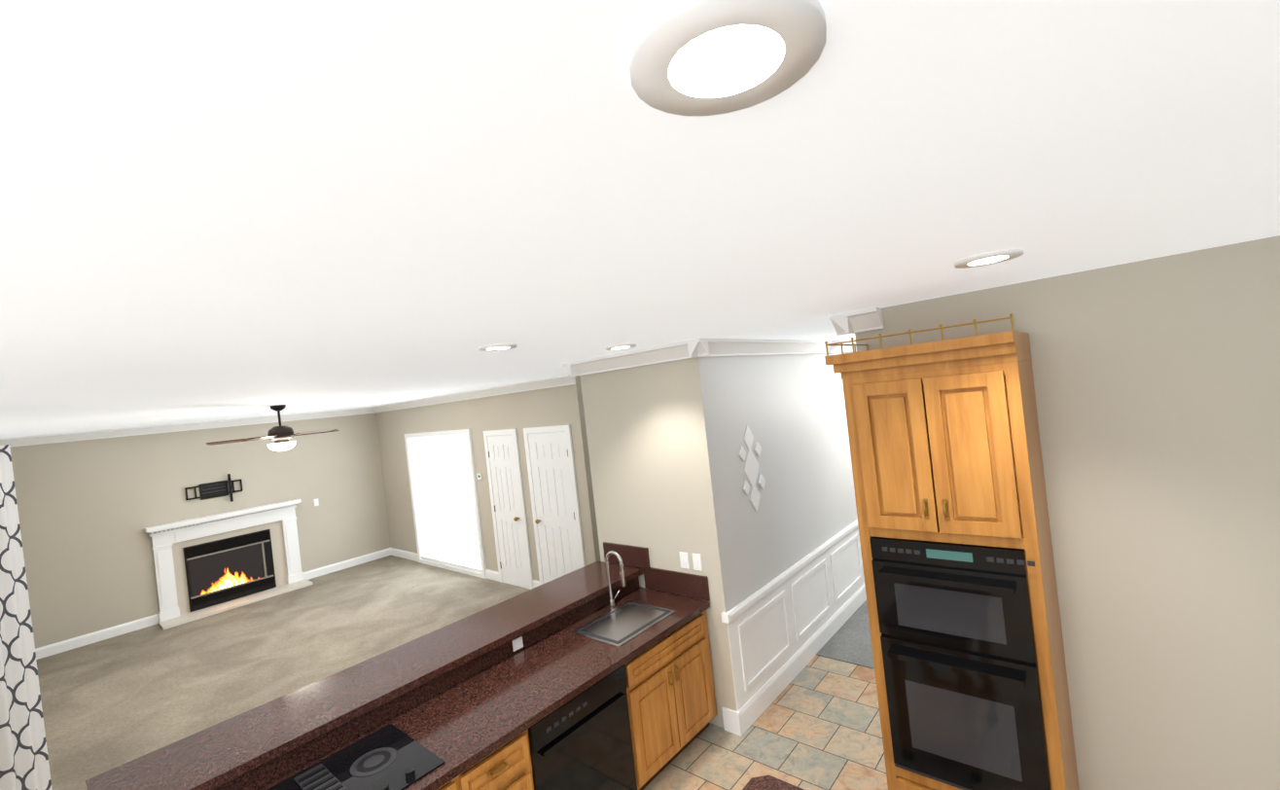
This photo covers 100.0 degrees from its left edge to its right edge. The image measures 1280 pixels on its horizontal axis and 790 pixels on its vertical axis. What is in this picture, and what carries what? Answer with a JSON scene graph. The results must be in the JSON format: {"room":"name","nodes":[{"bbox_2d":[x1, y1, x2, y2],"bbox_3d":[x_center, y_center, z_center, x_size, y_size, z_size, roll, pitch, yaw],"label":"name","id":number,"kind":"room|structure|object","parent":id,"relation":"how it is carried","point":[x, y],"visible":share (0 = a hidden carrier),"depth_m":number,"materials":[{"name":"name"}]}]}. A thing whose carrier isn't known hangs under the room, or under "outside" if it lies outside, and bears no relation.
{"room":"kitchen","nodes":[
{"label":"kitchen","id":0,"kind":"room"},
{"bbox_2d":[35,555,874,789],"bbox_3d":[-0.909,2.561,4.920,12.700,0.066,13.500,-6,0,41],"label":"floor","id":1,"kind":"structure","parent":0,"point":[111,703],"depth_m":5.98,"materials":[{"name":"beige carpet"}]},
{"bbox_2d":[144,498,313,629],"bbox_3d":[-6.016,2.423,7.988,0.428,1.345,1.860,-6,0,41],"label":"fireplace","id":2,"kind":"object","parent":1,"relation":"on","point":[209,565],"visible":1,"depth_m":7.99,"materials":[{"name":"wood"}]},
{"bbox_2d":[0,0,1279,438],"bbox_3d":[-1.220,-0.249,4.926,12.700,0.100,13.500,-6,0,41],"label":"ceiling","id":3,"kind":"structure","parent":0,"point":[226,208],"depth_m":0.86,"materials":[{"name":"white paint"}]},
{"bbox_2d":[206,404,339,451],"bbox_3d":[-4.050,0.374,6.042,1.243,0.509,1.281,-6,0,41],"label":"room ceiling fan","id":4,"kind":"object","parent":3,"relation":"hanging from","point":[280,436],"visible":1,"depth_m":5.92,"materials":[{"name":"brown metal"}]},
{"bbox_2d":[478,343,517,351],"bbox_3d":[-0.744,-0.250,2.812,0.200,0.012,0.200,-6,0,41],"label":"recessed light","id":5,"kind":"object","parent":3,"relation":"in","point":[497,346],"visible":1,"depth_m":2.77,"materials":[{"name":"white"}]},
{"bbox_2d":[605,343,636,350],"bbox_3d":[-0.127,-0.317,3.531,0.200,0.012,0.200,-6,0,41],"label":"recessed light","id":6,"kind":"object","parent":3,"relation":"in","point":[621,346],"visible":1,"depth_m":3.48,"materials":[{"name":"white"}]},
{"bbox_2d":[628,0,826,116],"bbox_3d":[0.088,-0.347,0.555,0.200,0.012,0.200,-6,0,41],"label":"recessed light","id":7,"kind":"object","parent":3,"relation":"in","point":[697,57],"visible":1,"depth_m":0.54,"materials":[{"name":"white"}]},
{"bbox_2d":[954,248,1023,268],"bbox_3d":[1.193,-0.467,1.841,0.200,0.012,0.200,-6,0,41],"label":"recessed light","id":8,"kind":"object","parent":3,"relation":"in","point":[988,258],"visible":1,"depth_m":1.82,"materials":[{"name":"white"}]},
{"bbox_2d":[10,235,1279,789],"bbox_3d":[-1.115,1.173,4.863,12.700,2.750,13.340,-6,0,41],"label":"wall","id":9,"kind":"structure","parent":0,"point":[1156,383],"depth_m":2.63,"materials":[{"name":"beige paint"}]},
{"bbox_2d":[0,406,389,659],"bbox_3d":[-6.198,1.742,8.120,0.100,2.750,4.380,-6,0,41],"label":"trim","id":10,"kind":"structure","parent":9,"relation":"attached to","point":[86,639],"depth_m":7.40,"materials":[{"name":"white wood"}]},
{"bbox_2d":[184,473,242,501],"bbox_3d":[-6.351,1.422,8.017,0.055,0.420,0.670,-6,0,41],"label":"bracket","id":11,"kind":"object","parent":9,"relation":"attached to","point":[214,489],"visible":1,"depth_m":8.03,"materials":[{"name":"black metal"}]},
{"bbox_2d":[313,497,319,505],"bbox_3d":[-5.453,1.808,9.040,0.005,0.120,0.070,-6,0,41],"label":"electrical outlet plate","id":12,"kind":"object","parent":9,"relation":"attached to","point":[316,502],"visible":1,"depth_m":9.04,"materials":[{"name":"white plastic"}]},
{"bbox_2d":[213,577,638,789],"bbox_3d":[-0.963,1.557,3.124,0.022,0.115,2.901,-6,0,41],"label":"backsplash","id":13,"kind":"structure","parent":9,"relation":"attached to","point":[329,740],"depth_m":2.81,"materials":[{"name":"brown stone"}]},
{"bbox_2d":[404,428,486,578],"bbox_3d":[-3.133,1.675,8.511,2.030,2.200,0.030,-6,0,41],"label":"window","id":14,"kind":"structure","parent":9,"relation":"in","point":[444,496],"depth_m":8.44,"materials":[{"name":"white glass"}]},
{"bbox_2d":[369,375,571,588],"bbox_3d":[-2.706,1.356,8.071,5.480,2.750,0.100,-6,0,41],"label":"trim","id":15,"kind":"structure","parent":9,"relation":"attached to","point":[554,381],"depth_m":7.82,"materials":[{"name":"white wood"}]},
{"bbox_2d":[476,472,482,479],"bbox_3d":[-2.322,1.178,7.772,0.100,0.085,0.024,-6,0,41],"label":"switch","id":16,"kind":"object","parent":9,"relation":"attached to","point":[480,476],"visible":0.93,"depth_m":7.75,"materials":[{"name":"white plastic"}]},
{"bbox_2d":[483,427,533,589],"bbox_3d":[-1.839,1.552,7.346,0.760,2.155,0.094,-6,0,41],"label":"closet door","id":17,"kind":"structure","parent":9,"relation":"in","point":[508,510],"depth_m":7.35,"materials":[{"name":"white wood"}]},
{"bbox_2d":[523,424,585,585],"bbox_3d":[-1.087,1.467,6.692,0.900,2.155,0.094,-6,0,41],"label":"closet door","id":18,"kind":"structure","parent":9,"relation":"in","point":[554,504],"depth_m":6.71,"materials":[{"name":"white wood"}]},
{"bbox_2d":[560,362,571,381],"bbox_3d":[0.298,-0.307,5.533,0.100,0.115,2.800,-6,0,41],"label":"trim","id":19,"kind":"structure","parent":9,"relation":"attached to","point":[567,377],"depth_m":6.28,"materials":[{"name":"white wood"}]},
{"bbox_2d":[568,340,731,732],"bbox_3d":[0.066,1.040,4.074,1.170,2.750,0.101,-6,0,41],"label":"trim","id":20,"kind":"structure","parent":9,"relation":"attached to","point":[679,350],"depth_m":4.02,"materials":[{"name":"white wood"}]},
{"bbox_2d":[603,541,710,600],"bbox_3d":[0.094,1.338,4.129,1.010,0.318,0.021,-6,0,41],"label":"backsplash","id":21,"kind":"structure","parent":9,"relation":"attached to","point":[693,586],"depth_m":4.08,"materials":[{"name":"stone"}]},
{"bbox_2d":[678,551,689,568],"bbox_3d":[0.323,1.210,3.926,0.072,0.115,0.012,-6,0,41],"label":"switch plate","id":22,"kind":"object","parent":9,"relation":"attached to","point":[684,558],"depth_m":3.92,"materials":[{"name":"white plastic"}]},
{"bbox_2d":[692,553,702,570],"bbox_3d":[0.409,1.201,3.852,0.072,0.115,0.012,-6,0,41],"label":"switch plate","id":23,"kind":"object","parent":9,"relation":"attached to","point":[696,560],"depth_m":3.85,"materials":[{"name":"white plastic"}]},
{"bbox_2d":[739,424,765,511],"bbox_3d":[0.874,0.564,4.154,0.016,0.680,0.330,-6,0,41],"label":"decal","id":24,"kind":"object","parent":9,"relation":"attached to","point":[751,468],"visible":0.98,"depth_m":4.15},
{"bbox_2d":[688,338,855,736],"bbox_3d":[1.421,0.892,4.680,0.100,2.750,2.800,-6,0,41],"label":"trim","id":25,"kind":"structure","parent":9,"relation":"attached to","point":[784,626],"depth_m":4.31,"materials":[{"name":"white wood"}]},
{"bbox_2d":[828,310,871,609],"bbox_3d":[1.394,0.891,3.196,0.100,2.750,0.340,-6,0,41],"label":"trim","id":26,"kind":"structure","parent":9,"relation":"attached to","point":[852,322],"depth_m":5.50,"materials":[{"name":"white wood"}]},
{"bbox_2d":[875,319,884,329],"bbox_3d":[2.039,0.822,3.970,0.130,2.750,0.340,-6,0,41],"label":"trim","id":27,"kind":"structure","parent":9,"relation":"attached to","point":[878,322],"depth_m":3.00,"materials":[{"name":"white wood"}]},
{"bbox_2d":[642,654,888,789],"bbox_3d":[-0.499,2.510,1.040,7.000,0.060,8.170,-6,0,41],"label":"floor","id":28,"kind":"structure","parent":0,"point":[815,725],"depth_m":3.57,"materials":[{"name":"beige tile"}]},
{"bbox_2d":[431,764,470,789],"bbox_3d":[-1.276,2.128,2.180,0.646,0.875,0.973,-6,0,41],"label":"base cabinet","id":29,"kind":"object","parent":28,"relation":"on","point":[461,780],"depth_m":2.33,"materials":[{"name":"brown wood"}]},
{"bbox_2d":[470,721,544,789],"bbox_3d":[-0.868,2.084,2.654,0.645,0.875,0.480,-6,0,41],"label":"base cabinet","id":30,"kind":"object","parent":28,"relation":"on","point":[516,764],"depth_m":2.54,"materials":[{"name":"brown wood"}]},
{"bbox_2d":[536,655,651,789],"bbox_3d":[-0.486,2.043,3.098,0.645,0.875,0.795,-6,0,41],"label":"dishwasher","id":31,"kind":"object","parent":28,"relation":"on","point":[595,739],"depth_m":2.95,"materials":[{"name":"black metal"}]},
{"bbox_2d":[85,562,641,789],"bbox_3d":[-1.141,1.498,3.205,0.505,0.042,3.002,-6,0,41],"label":"countertop","id":32,"kind":"structure","parent":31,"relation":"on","point":[210,758],"depth_m":2.72,"materials":[{"name":"brown stone"}]},
{"bbox_2d":[392,585,708,789],"bbox_3d":[-0.699,1.621,2.902,0.655,0.070,2.902,-6,0,41],"label":"countertop","id":33,"kind":"structure","parent":31,"relation":"on","point":[478,713],"depth_m":2.98,"materials":[{"name":"brown stone"}]},
{"bbox_2d":[248,717,447,789],"bbox_3d":[-1.300,1.635,2.209,0.525,0.030,0.780,-6,0,41],"label":"cooktop","id":34,"kind":"object","parent":33,"relation":"in","point":[387,755],"depth_m":2.37,"materials":[{"name":"black glass"}]},
{"bbox_2d":[638,604,716,780],"bbox_3d":[0.004,1.990,3.668,0.645,0.875,0.882,-6,0,41],"label":"base cabinet","id":35,"kind":"object","parent":28,"relation":"on","point":[679,700],"depth_m":3.47,"materials":[{"name":"brown wood"}]},
{"bbox_2d":[742,774,804,789],"bbox_3d":[0.455,1.938,1.694,0.495,0.869,0.770,-6,0,41],"label":"cart","id":36,"kind":"object","parent":28,"relation":"on","point":[766,782],"visible":1,"depth_m":2.06,"materials":[{"name":"stone"}]},
{"bbox_2d":[824,313,1079,789],"bbox_3d":[1.511,0.966,2.582,0.766,2.574,0.644,-6,0,41],"label":"tall cabinet","id":37,"kind":"object","parent":28,"relation":"on","point":[959,570],"visible":1,"depth_m":2.33,"materials":[{"name":"brown wood"}]},
{"bbox_3d":[-3.608,0.313,2.923,0.120,0.066,0.132,-6,0,41],"label":"curtain rod","id":38,"kind":"object","parent":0,"visible":0},
{"bbox_2d":[0,444,52,789],"bbox_3d":[-3.518,1.533,3.006,0.032,2.505,0.255,-6,0,1],"label":"curtain","id":39,"kind":"object","parent":38,"relation":"hanging from","point":[24,764],"visible":1,"depth_m":3.04,"materials":[{"name":"white fabric"}]}
]}

